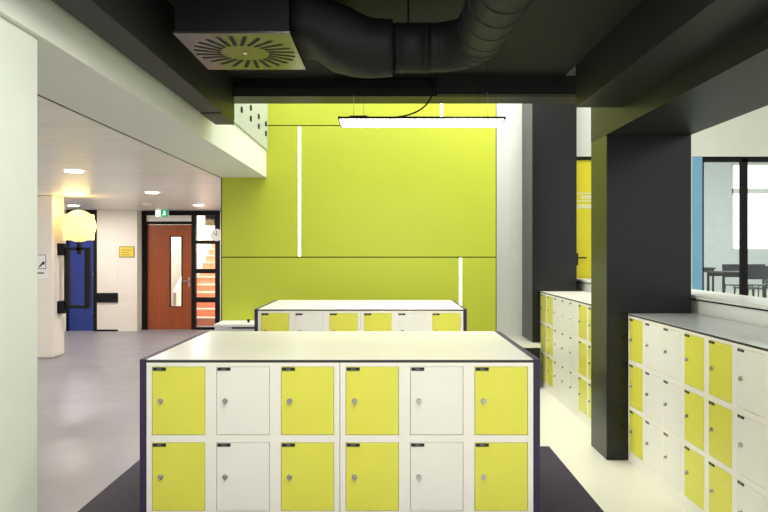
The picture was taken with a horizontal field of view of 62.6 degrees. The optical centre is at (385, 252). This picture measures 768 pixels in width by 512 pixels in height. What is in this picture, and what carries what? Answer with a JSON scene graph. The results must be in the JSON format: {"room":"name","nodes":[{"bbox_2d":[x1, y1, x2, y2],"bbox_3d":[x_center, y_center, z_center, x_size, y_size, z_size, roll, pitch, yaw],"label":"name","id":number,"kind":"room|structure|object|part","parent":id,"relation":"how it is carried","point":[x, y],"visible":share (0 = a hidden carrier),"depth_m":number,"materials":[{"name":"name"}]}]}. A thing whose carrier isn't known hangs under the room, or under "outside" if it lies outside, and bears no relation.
{"room":"school locker area","nodes":[
{"label":"school locker area","id":0,"kind":"room"},
{"bbox_2d":[0,16,36,511],"bbox_3d":[-1.522,0.371,0.544,0.195,2.497,4.088,0,0,0],"label":"wall","id":1,"kind":"structure","parent":0,"point":[18,48],"depth_m":2.45,"materials":[{"name":"paint"}]},
{"bbox_2d":[37,195,63,357],"bbox_3d":[-5.745,0.371,9.840,1.310,2.497,0.360,0,0,0],"label":"pillar","id":2,"kind":"structure","parent":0,"point":[50,208],"depth_m":9.66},
{"bbox_2d":[37,254,47,277],"bbox_3d":[-5.277,0.210,9.658,0.237,0.374,0.008,0,0,0],"label":"poster","id":3,"kind":"object","parent":2,"relation":"attached to","point":[42,259],"visible":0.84,"depth_m":9.66,"materials":[{"name":"paper"}]},
{"bbox_2d":[57,210,96,313],"bbox_3d":[-4.810,0.146,9.840,0.558,1.608,0.498,0,0,0],"label":"lamp","id":4,"kind":"object","parent":2,"relation":"attached to","point":[79,226],"visible":1,"depth_m":9.81,"materials":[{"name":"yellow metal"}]},
{"bbox_3d":[-4.801,0.397,9.840,0.394,0.950,0.060,0,0,0],"label":"bracket frame","id":5,"kind":"part","parent":4,"relation":"part of","materials":[{"name":"black metal"}]},
{"bbox_3d":[-4.781,-0.391,9.840,0.439,0.402,0.120,0,0,0],"label":"lamp shade","id":6,"kind":"part","parent":4,"relation":"part of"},
{"bbox_3d":[-4.780,-0.409,9.840,0.498,0.498,0.498,0,0,0],"label":"globe","id":7,"kind":"part","parent":4,"relation":"part of"},
{"bbox_3d":[-4.776,-0.070,9.840,0.054,0.202,0.060,0,0,0],"label":"stem","id":8,"kind":"part","parent":4,"relation":"part of","materials":[{"name":"black metal"}]},
{"bbox_2d":[37,95,220,210],"bbox_3d":[-5.077,-0.927,6.250,6.245,0.100,14.500,0,0,0],"label":"ceiling","id":9,"kind":"structure","parent":0,"point":[119,168],"depth_m":6.85,"materials":[{"name":"paint"}]},
{"bbox_2d":[62,170,84,172],"bbox_3d":[-3.357,-0.871,6.801,0.224,0.011,0.224,0,0,0],"label":"recessed light","id":10,"kind":"object","parent":9,"relation":"in","point":[69,171],"visible":1,"depth_m":6.76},
{"bbox_2d":[139,203,152,205],"bbox_3d":[-4.291,-0.855,11.300,0.240,0.045,0.240,0,0,0],"label":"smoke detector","id":11,"kind":"object","parent":9,"relation":"attached to","point":[141,204],"visible":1,"depth_m":11.22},
{"bbox_2d":[155,209,168,216],"bbox_3d":[-4.577,-0.802,12.921,0.255,0.147,0.057,0,0,0],"label":"exit sign","id":12,"kind":"object","parent":9,"relation":"attached to","point":[158,212],"visible":1,"depth_m":12.89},
{"bbox_2d":[0,0,265,176],"bbox_3d":[-1.665,-1.034,2.200,0.530,0.313,10.400,0,0,0],"label":"bulkhead","id":13,"kind":"object","parent":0,"point":[78,70],"visible":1,"depth_m":3.66,"materials":[{"name":"paint"}]},
{"bbox_2d":[37,94,220,177],"bbox_3d":[-1.942,-1.029,2.260,0.025,0.296,10.520,0,0,0],"label":"trim","id":14,"kind":"structure","parent":13,"relation":"attached to","point":[37,94],"depth_m":4.51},
{"bbox_2d":[64,210,220,330],"bbox_3d":[-5.065,0.371,13.175,6.270,2.497,0.350,0,0,0],"label":"wall","id":15,"kind":"structure","parent":0,"point":[122,276],"depth_m":13.00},
{"bbox_2d":[66,210,96,330],"bbox_3d":[-6.263,0.372,13.060,0.638,2.495,0.120,0,0,0],"label":"door","id":16,"kind":"structure","parent":15,"relation":"in","point":[76,319],"depth_m":13.05,"materials":[{"name":"blue metal"}]},
{"bbox_2d":[97,293,117,302],"bbox_3d":[-5.723,0.931,12.985,0.422,0.195,0.030,0,0,0],"label":"wall bar","id":17,"kind":"object","parent":15,"relation":"attached to","point":[101,297],"visible":1,"depth_m":12.97,"materials":[{"name":"metal"}]},
{"bbox_2d":[97,329,117,330],"bbox_3d":[-5.729,1.603,12.990,0.432,0.035,0.020,0,0,0],"label":"baseboard","id":18,"kind":"structure","parent":15,"relation":"attached to","point":[97,329],"depth_m":12.99,"materials":[{"name":"black metal"}]},
{"bbox_2d":[119,246,133,256],"bbox_3d":[-5.327,-0.010,12.992,0.308,0.226,0.017,0,0,0],"label":"wall sign","id":19,"kind":"object","parent":15,"relation":"attached to","point":[124,251],"visible":1,"depth_m":12.98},
{"bbox_2d":[142,211,196,329],"bbox_3d":[-4.560,0.372,13.280,1.132,2.495,0.140,0,0,0],"label":"door","id":20,"kind":"structure","parent":15,"relation":"in","point":[158,312],"depth_m":13.28,"materials":[{"name":"brown wood"}]},
{"bbox_3d":[-4.548,-0.713,13.277,0.933,0.126,0.066,0,0,0],"label":"transom panel","id":21,"kind":"part","parent":20,"relation":"part of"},
{"bbox_2d":[195,211,219,329],"bbox_3d":[-3.716,0.372,13.300,0.556,2.495,0.100,0,0,0],"label":"window","id":22,"kind":"structure","parent":15,"relation":"in","point":[216,299],"depth_m":13.25,"materials":[{"name":"black metal"}]},
{"bbox_2d":[211,229,219,240],"bbox_3d":[-3.536,-0.363,13.219,0.260,0.260,0.062,0,0,0],"label":"wall clock","id":23,"kind":"object","parent":15,"relation":"attached to","point":[215,234],"visible":0.78,"depth_m":13.19,"materials":[{"name":"silver metal"}]},
{"bbox_2d":[171,216,211,305],"bbox_3d":[-3.700,-0.880,15.425,3.800,5.000,4.150,0,0,0],"label":"wall","id":24,"kind":"structure","parent":0,"point":[175,241],"depth_m":16.59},
{"bbox_2d":[205,216,214,225],"bbox_3d":[-2.962,-0.833,13.800,1.924,0.495,0.200,0,0,0],"label":"beam","id":25,"kind":"structure","parent":24,"relation":"attached to","point":[209,220],"depth_m":13.70,"materials":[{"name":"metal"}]},
{"bbox_2d":[221,104,496,330],"bbox_3d":[-0.320,-0.980,7.435,3.240,5.200,0.070,0,0,0],"label":"wall","id":26,"kind":"structure","parent":0,"point":[387,213],"depth_m":7.40,"materials":[{"name":"paint"}]},
{"bbox_2d":[298,127,300,255],"bbox_3d":[-1.013,-0.714,7.399,0.034,1.522,0.006,0,0,0],"label":"strip light","id":27,"kind":"object","parent":26,"relation":"attached to","point":[299,128],"visible":1,"depth_m":7.40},
{"bbox_2d":[440,104,442,115],"bbox_3d":[0.650,-2.236,7.399,0.034,1.487,0.006,0,0,0],"label":"strip light","id":28,"kind":"object","parent":26,"relation":"attached to","point":[441,105],"visible":0.02,"depth_m":7.40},
{"bbox_2d":[459,258,461,304],"bbox_3d":[0.872,0.817,7.399,0.034,1.506,0.006,0,0,0],"label":"strip light","id":29,"kind":"object","parent":26,"relation":"attached to","point":[460,259],"visible":0.36,"depth_m":7.40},
{"bbox_2d":[37,326,686,511],"bbox_3d":[-2.880,1.680,7.250,10.640,0.120,20.500,0,0,0],"label":"floor","id":30,"kind":"structure","parent":0,"point":[88,395],"depth_m":5.72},
{"bbox_2d":[197,244,214,325],"bbox_3d":[-3.400,0.674,15.685,2.400,1.892,3.410,0,0,0],"label":"stairs","id":31,"kind":"structure","parent":30,"relation":"on","point":[205,281],"depth_m":15.06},
{"bbox_2d":[173,226,214,305],"bbox_3d":[-4.645,0.220,15.500,0.070,2.700,3.200,0,0,0],"label":"parapet","id":32,"kind":"object","parent":31,"relation":"attached to","point":[202,249],"visible":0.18,"depth_m":15.79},
{"bbox_2d":[214,319,253,330],"bbox_3d":[-1.640,1.189,7.190,0.530,0.862,0.400,0,0,0],"label":"base cabinet","id":33,"kind":"object","parent":30,"relation":"on","point":[225,325],"visible":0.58,"depth_m":7.01,"materials":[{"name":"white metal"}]},
{"bbox_2d":[78,446,603,511],"bbox_3d":[-0.233,1.475,3.440,2.705,0.290,1.800,0,0,0],"label":"rug","id":34,"kind":"object","parent":30,"relation":"on","point":[560,491],"visible":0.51,"depth_m":3.50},
{"bbox_2d":[140,331,339,511],"bbox_3d":[-0.681,0.914,3.457,0.930,0.832,1.067,0,0,0],"label":"lockers","id":35,"kind":"object","parent":34,"relation":"on","point":[222,437],"depth_m":2.94,"materials":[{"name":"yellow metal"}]},
{"bbox_3d":[-1.131,0.914,3.465,0.030,0.832,1.050,0,0,0],"label":"side panel","id":36,"kind":"part","parent":35,"relation":"part of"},
{"bbox_3d":[-0.965,0.691,2.947,0.244,0.315,0.016,0,0,0],"label":"door","id":37,"kind":"part","parent":35,"relation":"part of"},
{"bbox_3d":[-0.965,1.044,2.947,0.244,0.315,0.016,0,0,0],"label":"door","id":38,"kind":"part","parent":35,"relation":"part of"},
{"bbox_3d":[-0.665,0.691,2.947,0.244,0.315,0.016,0,0,0],"label":"door","id":39,"kind":"part","parent":35,"relation":"part of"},
{"bbox_3d":[-0.665,1.044,2.947,0.244,0.315,0.016,0,0,0],"label":"door","id":40,"kind":"part","parent":35,"relation":"part of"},
{"bbox_3d":[-0.365,0.691,2.947,0.244,0.315,0.016,0,0,0],"label":"door","id":41,"kind":"part","parent":35,"relation":"part of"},
{"bbox_3d":[-0.365,1.044,2.947,0.244,0.315,0.016,0,0,0],"label":"door","id":42,"kind":"part","parent":35,"relation":"part of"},
{"bbox_2d":[147,331,532,362],"bbox_3d":[-0.214,0.505,3.465,1.799,0.016,1.050,0,0,0],"label":"countertop","id":43,"kind":"structure","parent":35,"relation":"on","point":[211,346],"depth_m":3.31,"materials":[{"name":"laminate"}]},
{"bbox_2d":[340,331,539,511],"bbox_3d":[0.252,0.914,3.457,0.930,0.832,1.067,0,0,0],"label":"locker","id":44,"kind":"object","parent":34,"relation":"on","point":[415,437],"depth_m":2.94,"materials":[{"name":"yellow metal"}]},
{"bbox_3d":[-0.064,0.691,2.947,0.244,0.315,0.016,0,0,0],"label":"door","id":45,"kind":"part","parent":44,"relation":"part of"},
{"bbox_3d":[-0.064,1.044,2.947,0.244,0.315,0.016,0,0,0],"label":"door","id":46,"kind":"part","parent":44,"relation":"part of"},
{"bbox_3d":[0.236,0.691,2.947,0.244,0.315,0.016,0,0,0],"label":"door","id":47,"kind":"part","parent":44,"relation":"part of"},
{"bbox_3d":[0.236,1.044,2.947,0.244,0.315,0.016,0,0,0],"label":"door","id":48,"kind":"part","parent":44,"relation":"part of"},
{"bbox_3d":[0.536,0.691,2.947,0.244,0.315,0.016,0,0,0],"label":"door","id":49,"kind":"part","parent":44,"relation":"part of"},
{"bbox_3d":[0.536,1.044,2.947,0.244,0.315,0.016,0,0,0],"label":"door","id":50,"kind":"part","parent":44,"relation":"part of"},
{"bbox_3d":[0.702,0.914,3.465,0.030,0.832,1.050,0,0,0],"label":"side panel","id":51,"kind":"part","parent":44,"relation":"part of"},
{"bbox_2d":[540,293,560,401],"bbox_3d":[2.120,1.055,7.256,0.507,1.130,0.898,0,0,0],"label":"locker","id":52,"kind":"object","parent":30,"relation":"on","point":[550,307],"visible":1,"depth_m":7.19,"materials":[{"name":"yellow metal"}]},
{"bbox_3d":[1.891,0.667,7.556,0.016,0.315,0.244,0,0,0],"label":"door","id":53,"kind":"part","parent":52,"relation":"part of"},
{"bbox_3d":[1.891,1.020,7.556,0.016,0.315,0.244,0,0,0],"label":"door","id":54,"kind":"part","parent":52,"relation":"part of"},
{"bbox_3d":[1.891,1.373,7.556,0.016,0.315,0.244,0,0,0],"label":"door","id":55,"kind":"part","parent":52,"relation":"part of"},
{"bbox_3d":[1.891,0.667,7.256,0.016,0.315,0.244,0,0,0],"label":"door","id":56,"kind":"part","parent":52,"relation":"part of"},
{"bbox_3d":[1.891,1.020,7.256,0.016,0.315,0.244,0,0,0],"label":"door","id":57,"kind":"part","parent":52,"relation":"part of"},
{"bbox_3d":[1.891,1.373,7.256,0.016,0.315,0.244,0,0,0],"label":"door","id":58,"kind":"part","parent":52,"relation":"part of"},
{"bbox_3d":[1.891,0.667,6.956,0.016,0.315,0.244,0,0,0],"label":"door","id":59,"kind":"part","parent":52,"relation":"part of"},
{"bbox_3d":[1.891,1.020,6.956,0.016,0.315,0.244,0,0,0],"label":"door","id":60,"kind":"part","parent":52,"relation":"part of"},
{"bbox_3d":[1.891,1.373,6.956,0.016,0.315,0.244,0,0,0],"label":"door","id":61,"kind":"part","parent":52,"relation":"part of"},
{"bbox_2d":[561,298,587,425],"bbox_3d":[2.120,1.055,6.356,0.507,1.130,0.898,0,0,0],"label":"locker","id":62,"kind":"object","parent":30,"relation":"on","point":[574,315],"visible":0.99,"depth_m":6.31,"materials":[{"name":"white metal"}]},
{"bbox_3d":[1.891,0.667,6.656,0.016,0.315,0.244,0,0,0],"label":"door","id":63,"kind":"part","parent":62,"relation":"part of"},
{"bbox_3d":[1.891,1.020,6.656,0.016,0.315,0.244,0,0,0],"label":"door","id":64,"kind":"part","parent":62,"relation":"part of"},
{"bbox_3d":[1.891,1.373,6.656,0.016,0.315,0.244,0,0,0],"label":"door","id":65,"kind":"part","parent":62,"relation":"part of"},
{"bbox_2d":[541,291,590,305],"bbox_3d":[2.151,0.482,6.506,0.535,0.016,2.400,0,0,0],"label":"countertop","id":66,"kind":"structure","parent":62,"relation":"on","point":[583,297],"depth_m":6.96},
{"bbox_3d":[1.891,0.667,6.356,0.016,0.315,0.244,0,0,0],"label":"door","id":67,"kind":"part","parent":62,"relation":"part of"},
{"bbox_3d":[1.891,1.020,6.356,0.016,0.315,0.244,0,0,0],"label":"door","id":68,"kind":"part","parent":62,"relation":"part of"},
{"bbox_3d":[1.891,1.373,6.356,0.016,0.315,0.244,0,0,0],"label":"door","id":69,"kind":"part","parent":62,"relation":"part of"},
{"bbox_3d":[1.891,0.667,6.056,0.016,0.315,0.244,0,0,0],"label":"door","id":70,"kind":"part","parent":62,"relation":"part of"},
{"bbox_3d":[1.891,1.020,6.056,0.016,0.315,0.244,0,0,0],"label":"door","id":71,"kind":"part","parent":62,"relation":"part of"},
{"bbox_3d":[1.891,1.373,6.056,0.016,0.315,0.244,0,0,0],"label":"door","id":72,"kind":"part","parent":62,"relation":"part of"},
{"bbox_2d":[588,305,590,427],"bbox_3d":[2.120,1.055,5.606,0.507,1.130,0.598,0,0,0],"label":"locker","id":73,"kind":"object","parent":30,"relation":"on","point":[589,306],"visible":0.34,"depth_m":5.85,"materials":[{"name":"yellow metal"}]},
{"bbox_3d":[1.891,0.667,5.756,0.016,0.315,0.244,0,0,0],"label":"door","id":74,"kind":"part","parent":73,"relation":"part of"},
{"bbox_3d":[1.891,1.020,5.756,0.016,0.315,0.244,0,0,0],"label":"door","id":75,"kind":"part","parent":73,"relation":"part of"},
{"bbox_3d":[1.891,1.373,5.756,0.016,0.315,0.244,0,0,0],"label":"door","id":76,"kind":"part","parent":73,"relation":"part of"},
{"bbox_2d":[591,135,690,459],"bbox_3d":[2.050,0.350,5.114,0.660,2.539,0.377,0,0,0],"label":"column","id":77,"kind":"structure","parent":30,"relation":"on","point":[641,184],"depth_m":4.93,"materials":[{"name":"paint"}]},
{"bbox_2d":[591,18,767,142],"bbox_3d":[2.053,-1.300,1.152,0.665,0.761,8.304,0,0,0],"label":"beam","id":78,"kind":"structure","parent":77,"relation":"on","point":[730,82],"depth_m":3.82,"materials":[{"name":"black paint"}]},
{"bbox_2d":[628,315,682,506],"bbox_3d":[2.120,1.055,4.465,0.507,1.130,0.898,0,0,0],"label":"locker","id":79,"kind":"object","parent":30,"relation":"on","point":[655,350],"visible":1,"depth_m":4.40,"materials":[{"name":"white metal"}]},
{"bbox_3d":[1.891,0.667,4.765,0.016,0.315,0.244,0,0,0],"label":"door","id":80,"kind":"part","parent":79,"relation":"part of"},
{"bbox_3d":[1.891,1.020,4.765,0.016,0.315,0.244,0,0,0],"label":"door","id":81,"kind":"part","parent":79,"relation":"part of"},
{"bbox_3d":[1.891,1.373,4.765,0.016,0.315,0.244,0,0,0],"label":"door","id":82,"kind":"part","parent":79,"relation":"part of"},
{"bbox_3d":[1.891,0.667,4.465,0.016,0.315,0.244,0,0,0],"label":"door","id":83,"kind":"part","parent":79,"relation":"part of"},
{"bbox_3d":[1.891,1.020,4.465,0.016,0.315,0.244,0,0,0],"label":"door","id":84,"kind":"part","parent":79,"relation":"part of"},
{"bbox_3d":[1.891,1.373,4.465,0.016,0.315,0.244,0,0,0],"label":"door","id":85,"kind":"part","parent":79,"relation":"part of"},
{"bbox_3d":[1.891,0.667,4.165,0.016,0.315,0.244,0,0,0],"label":"door","id":86,"kind":"part","parent":79,"relation":"part of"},
{"bbox_3d":[1.891,1.020,4.165,0.016,0.315,0.244,0,0,0],"label":"door","id":87,"kind":"part","parent":79,"relation":"part of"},
{"bbox_3d":[1.891,1.373,4.165,0.016,0.315,0.244,0,0,0],"label":"door","id":88,"kind":"part","parent":79,"relation":"part of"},
{"bbox_2d":[683,330,767,511],"bbox_3d":[2.120,1.055,3.565,0.507,1.130,0.898,0,0,0],"label":"locker","id":89,"kind":"object","parent":30,"relation":"on","point":[725,383],"visible":1,"depth_m":3.53,"materials":[{"name":"yellow metal"}]},
{"bbox_3d":[1.891,0.667,3.865,0.016,0.315,0.244,0,0,0],"label":"door","id":90,"kind":"part","parent":89,"relation":"part of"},
{"bbox_3d":[1.891,1.020,3.865,0.016,0.315,0.244,0,0,0],"label":"door","id":91,"kind":"part","parent":89,"relation":"part of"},
{"bbox_3d":[1.891,1.373,3.865,0.016,0.315,0.244,0,0,0],"label":"door","id":92,"kind":"part","parent":89,"relation":"part of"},
{"bbox_2d":[628,313,767,351],"bbox_3d":[2.151,0.482,4.005,0.535,0.016,1.820,0,0,0],"label":"countertop","id":93,"kind":"structure","parent":89,"relation":"on","point":[750,335],"depth_m":4.05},
{"bbox_3d":[1.891,0.667,3.565,0.016,0.315,0.244,0,0,0],"label":"door","id":94,"kind":"part","parent":89,"relation":"part of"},
{"bbox_3d":[1.891,1.020,3.565,0.016,0.315,0.244,0,0,0],"label":"door","id":95,"kind":"part","parent":89,"relation":"part of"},
{"bbox_3d":[1.891,1.373,3.565,0.016,0.315,0.244,0,0,0],"label":"door","id":96,"kind":"part","parent":89,"relation":"part of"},
{"bbox_3d":[1.891,0.667,3.265,0.016,0.315,0.244,0,0,0],"label":"door","id":97,"kind":"part","parent":89,"relation":"part of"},
{"bbox_3d":[1.891,1.020,3.265,0.016,0.315,0.244,0,0,0],"label":"door","id":98,"kind":"part","parent":89,"relation":"part of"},
{"bbox_3d":[1.891,1.373,3.265,0.016,0.315,0.244,0,0,0],"label":"door","id":99,"kind":"part","parent":89,"relation":"part of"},
{"bbox_3d":[-0.232,1.475,6.045,2.705,0.290,1.810,0,0,0],"label":"bench","id":100,"kind":"object","parent":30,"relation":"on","visible":0},
{"bbox_2d":[254,300,360,330],"bbox_3d":[-0.689,0.914,6.061,0.930,0.832,1.077,0,0,0],"label":"locker","id":101,"kind":"object","parent":100,"relation":"on","point":[267,320],"depth_m":5.54,"materials":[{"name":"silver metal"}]},
{"bbox_3d":[-1.139,0.914,6.070,0.030,0.832,1.060,0,0,0],"label":"side panel","id":102,"kind":"part","parent":101,"relation":"part of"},
{"bbox_3d":[-0.973,0.691,5.547,0.244,0.315,0.016,0,0,0],"label":"door","id":103,"kind":"part","parent":101,"relation":"part of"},
{"bbox_3d":[-0.673,0.691,5.547,0.244,0.315,0.016,0,0,0],"label":"door","id":104,"kind":"part","parent":101,"relation":"part of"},
{"bbox_3d":[-0.373,0.691,5.547,0.244,0.315,0.016,0,0,0],"label":"door","id":105,"kind":"part","parent":101,"relation":"part of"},
{"bbox_2d":[258,300,462,310],"bbox_3d":[-0.223,0.505,6.070,1.799,0.016,1.060,0,0,0],"label":"countertop","id":106,"kind":"structure","parent":101,"relation":"on","point":[280,305],"depth_m":5.92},
{"bbox_2d":[361,300,466,330],"bbox_3d":[0.244,0.914,6.061,0.930,0.832,1.077,0,0,0],"label":"locker","id":107,"kind":"object","parent":100,"relation":"on","point":[370,320],"depth_m":5.54,"materials":[{"name":"yellow metal"}]},
{"bbox_3d":[-0.072,0.691,5.547,0.244,0.315,0.016,0,0,0],"label":"door","id":108,"kind":"part","parent":107,"relation":"part of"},
{"bbox_3d":[0.228,0.691,5.547,0.244,0.315,0.016,0,0,0],"label":"door","id":109,"kind":"part","parent":107,"relation":"part of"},
{"bbox_3d":[0.528,0.691,5.547,0.244,0.315,0.016,0,0,0],"label":"door","id":110,"kind":"part","parent":107,"relation":"part of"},
{"bbox_3d":[0.694,0.914,6.070,0.030,0.832,1.060,0,0,0],"label":"side panel","id":111,"kind":"part","parent":107,"relation":"part of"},
{"bbox_2d":[168,0,641,79],"bbox_3d":[0.096,-1.420,1.070,2.568,0.120,8.140,0,0,0],"label":"ceiling","id":112,"kind":"structure","parent":0,"point":[551,37],"depth_m":3.91,"materials":[{"name":"paint"}]},
{"bbox_2d":[52,0,222,112],"bbox_3d":[-1.255,-1.343,0.775,0.160,0.674,7.550,0,0,0],"label":"beam","id":113,"kind":"structure","parent":112,"relation":"attached to","point":[141,30],"depth_m":3.28,"materials":[{"name":"black paint"}]},
{"bbox_2d":[201,70,233,124],"bbox_3d":[-1.262,-1.390,4.750,0.147,0.780,0.400,0,0,0],"label":"beam","id":114,"kind":"structure","parent":112,"relation":"attached to","point":[227,117],"depth_m":4.75,"materials":[{"name":"black paint"}]},
{"bbox_2d":[173,0,305,69],"bbox_3d":[-0.770,-1.223,3.460,0.584,0.274,0.620,0,0,0],"label":"ceiling vent","id":115,"kind":"object","parent":112,"relation":"in","point":[221,34],"visible":0.98,"depth_m":3.16,"materials":[{"name":"metal"}]},
{"bbox_3d":[-0.770,-1.097,3.460,0.584,0.014,0.620,0,0,0],"label":"plate","id":116,"kind":"part","parent":115,"relation":"part of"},
{"bbox_2d":[233,76,575,103],"bbox_3d":[0.161,-1.445,5.000,3.119,0.470,0.280,0,0,0],"label":"beam","id":117,"kind":"structure","parent":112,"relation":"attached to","point":[448,89],"depth_m":4.90,"materials":[{"name":"black paint"}]},
{"bbox_2d":[291,0,532,78],"bbox_3d":[0.087,-1.153,2.633,1.131,0.415,2.154,0,0,0],"label":"ventilation duct","id":118,"kind":"object","parent":112,"relation":"hanging from","point":[345,40],"visible":1,"depth_m":3.24,"materials":[{"name":"black metal"}]},
{"bbox_3d":[0.120,-1.294,3.400,0.011,0.132,0.011,0,0,-22],"label":"hanger rod","id":119,"kind":"part","parent":118,"relation":"part of","materials":[{"name":"black metal"}]},
{"bbox_2d":[338,72,505,127],"bbox_3d":[0.256,-1.155,4.655,1.198,0.410,0.310,0,0,0],"label":"panel light","id":120,"kind":"object","parent":112,"relation":"hanging from","point":[352,121],"visible":0.94,"depth_m":4.62,"materials":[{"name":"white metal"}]},
{"bbox_3d":[0.256,-0.959,4.655,1.198,0.018,0.310,0,0,0],"label":"frame","id":121,"kind":"part","parent":120,"relation":"part of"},
{"bbox_2d":[340,119,503,126],"bbox_3d":[0.256,-0.957,4.655,1.174,0.011,0.286,0,0,0],"label":"diffuser","id":122,"kind":"object","parent":120,"relation":"attached to","point":[343,122],"depth_m":4.63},
{"bbox_2d":[576,0,767,106],"bbox_3d":[1.550,-1.367,0.800,0.340,0.625,7.600,0,0,0],"label":"beam","id":123,"kind":"structure","parent":112,"relation":"attached to","point":[656,40],"depth_m":3.40,"materials":[{"name":"black paint"}]},
{"bbox_2d":[507,336,540,384],"bbox_3d":[1.875,1.360,7.890,1.130,0.520,0.820,0,0,0],"label":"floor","id":124,"kind":"structure","parent":0,"point":[534,348],"depth_m":7.63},
{"bbox_2d":[522,66,576,342],"bbox_3d":[2.056,-0.940,8.002,0.542,4.080,0.585,0,0,0],"label":"column","id":125,"kind":"structure","parent":124,"relation":"on","point":[549,131],"depth_m":7.71,"materials":[{"name":"paint"}]},
{"bbox_2d":[497,104,767,335],"bbox_3d":[4.950,-0.980,7.965,8.100,5.200,0.970,0,0,0],"label":"wall","id":126,"kind":"structure","parent":0,"point":[746,135],"depth_m":8.30,"materials":[{"name":"paint"}]},
{"bbox_2d":[577,156,590,277],"bbox_3d":[2.905,-0.080,8.339,0.990,2.360,0.121,0,0,0],"label":"door","id":127,"kind":"structure","parent":126,"relation":"in","point":[583,162],"depth_m":8.33,"materials":[{"name":"yellow metal"}]},
{"bbox_3d":[2.905,-0.080,8.350,0.990,2.360,0.100,0,0,0],"label":"frame","id":128,"kind":"part","parent":127,"relation":"part of","materials":[{"name":"black metal"}]},
{"bbox_2d":[692,157,701,289],"bbox_3d":[4.085,-0.077,8.365,0.130,2.355,0.150,0,0,0],"label":"panel","id":129,"kind":"object","parent":126,"relation":"attached to","point":[696,161],"visible":0.43,"depth_m":8.29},
{"bbox_2d":[702,157,767,295],"bbox_3d":[6.280,-0.080,8.355,4.260,2.360,0.070,0,0,0],"label":"window","id":130,"kind":"structure","parent":126,"relation":"in","point":[743,161],"depth_m":8.32,"materials":[{"name":"black metal"}]},
{"bbox_2d":[577,282,767,326],"bbox_3d":[2.615,0.999,3.397,0.350,1.243,9.795,0,0,0],"label":"wall","id":131,"kind":"structure","parent":0,"point":[745,315],"depth_m":4.52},
{"bbox_2d":[577,278,767,311],"bbox_3d":[2.620,0.351,3.397,0.400,0.028,9.795,0,0,0],"label":"trim","id":132,"kind":"structure","parent":131,"relation":"attached to","point":[727,298],"depth_m":4.72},
{"bbox_2d":[704,162,767,290],"bbox_3d":[8.475,-1.140,13.300,9.750,4.480,9.700,0,0,0],"label":"wall","id":133,"kind":"structure","parent":0,"point":[718,251],"depth_m":18.00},
{"bbox_2d":[732,163,767,249],"bbox_3d":[11.479,-1.296,18.060,3.250,2.478,0.080,0,0,0],"label":"window","id":134,"kind":"structure","parent":133,"relation":"in","point":[734,191],"depth_m":18.02,"materials":[{"name":"white metal"}]},
{"bbox_2d":[714,291,767,297],"bbox_3d":[8.150,1.150,8.600,10.700,0.100,19.200,0,0,0],"label":"floor","id":135,"kind":"structure","parent":0,"point":[730,292],"depth_m":17.34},
{"bbox_2d":[704,267,715,291],"bbox_3d":[7.120,0.730,15.200,1.300,0.740,0.640,0,0,0],"label":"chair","id":136,"kind":"object","parent":135,"relation":"on","point":[705,268],"visible":0.2,"depth_m":14.91,"materials":[{"name":"black metal"}]},
{"bbox_3d":[7.720,0.745,14.920,0.036,0.710,0.036,0,0,0],"label":"leg","id":137,"kind":"part","parent":136,"relation":"part of","materials":[{"name":"black metal"}]},
{"bbox_2d":[705,271,738,292],"bbox_3d":[6.860,0.730,12.000,1.300,0.740,0.640,0,0,0],"label":"table","id":138,"kind":"object","parent":135,"relation":"on","point":[723,274],"visible":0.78,"depth_m":11.80,"materials":[{"name":"black metal"}]},
{"bbox_3d":[6.260,0.745,12.280,0.036,0.710,0.036,0,0,0],"label":"leg","id":139,"kind":"part","parent":138,"relation":"part of","materials":[{"name":"black metal"}]},
{"bbox_3d":[6.260,0.745,11.720,0.036,0.710,0.036,0,0,0],"label":"leg","id":140,"kind":"part","parent":138,"relation":"part of","materials":[{"name":"black metal"}]},
{"bbox_2d":[722,264,753,295],"bbox_3d":[7.000,0.670,12.584,0.422,0.861,0.482,0,0,0],"label":"chair","id":141,"kind":"object","parent":135,"relation":"on","point":[725,267],"visible":0.39,"depth_m":12.79,"materials":[{"name":"black metal"}]},
{"bbox_3d":[7.000,0.360,12.787,0.400,0.240,0.075,0,0,0],"label":"backrest","id":142,"kind":"part","parent":141,"relation":"part of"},
{"bbox_3d":[7.000,0.650,12.550,0.400,0.020,0.400,0,0,0],"label":"seat","id":143,"kind":"part","parent":141,"relation":"part of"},
{"bbox_2d":[733,266,767,297],"bbox_3d":[6.620,0.670,11.466,0.422,0.861,0.482,0,0,0],"label":"chair","id":144,"kind":"object","parent":135,"relation":"on","point":[754,272],"visible":0.54,"depth_m":11.25,"materials":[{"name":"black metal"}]},
{"bbox_3d":[6.620,0.650,11.500,0.400,0.020,0.400,0,0,0],"label":"seat","id":145,"kind":"part","parent":144,"relation":"part of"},
{"bbox_3d":[6.620,0.360,11.262,0.400,0.240,0.075,0,0,0],"label":"backrest","id":146,"kind":"part","parent":144,"relation":"part of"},
{"bbox_2d":[748,264,767,297],"bbox_3d":[7.500,0.670,12.634,0.422,0.861,0.482,0,0,0],"label":"chair","id":147,"kind":"object","parent":135,"relation":"on","point":[758,285],"visible":0.35,"depth_m":12.77,"materials":[{"name":"black metal"}]},
{"bbox_3d":[7.500,0.360,12.838,0.400,0.240,0.075,0,0,0],"label":"backrest","id":148,"kind":"part","parent":147,"relation":"part of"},
{"bbox_3d":[7.500,0.650,12.600,0.400,0.020,0.400,0,0,0],"label":"seat","id":149,"kind":"part","parent":147,"relation":"part of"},
{"bbox_3d":[-3.225,-1.375,5.800,3.550,0.370,3.200,0,0,0],"label":"floor","id":150,"kind":"structure","parent":0,"visible":0},
{"bbox_2d":[234,104,266,148],"bbox_3d":[-1.411,-1.792,6.175,0.074,1.196,2.430,0,0,0],"label":"perforated panel","id":151,"kind":"object","parent":150,"relation":"attached to","point":[251,118],"visible":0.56,"depth_m":6.67,"materials":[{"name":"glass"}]}
]}

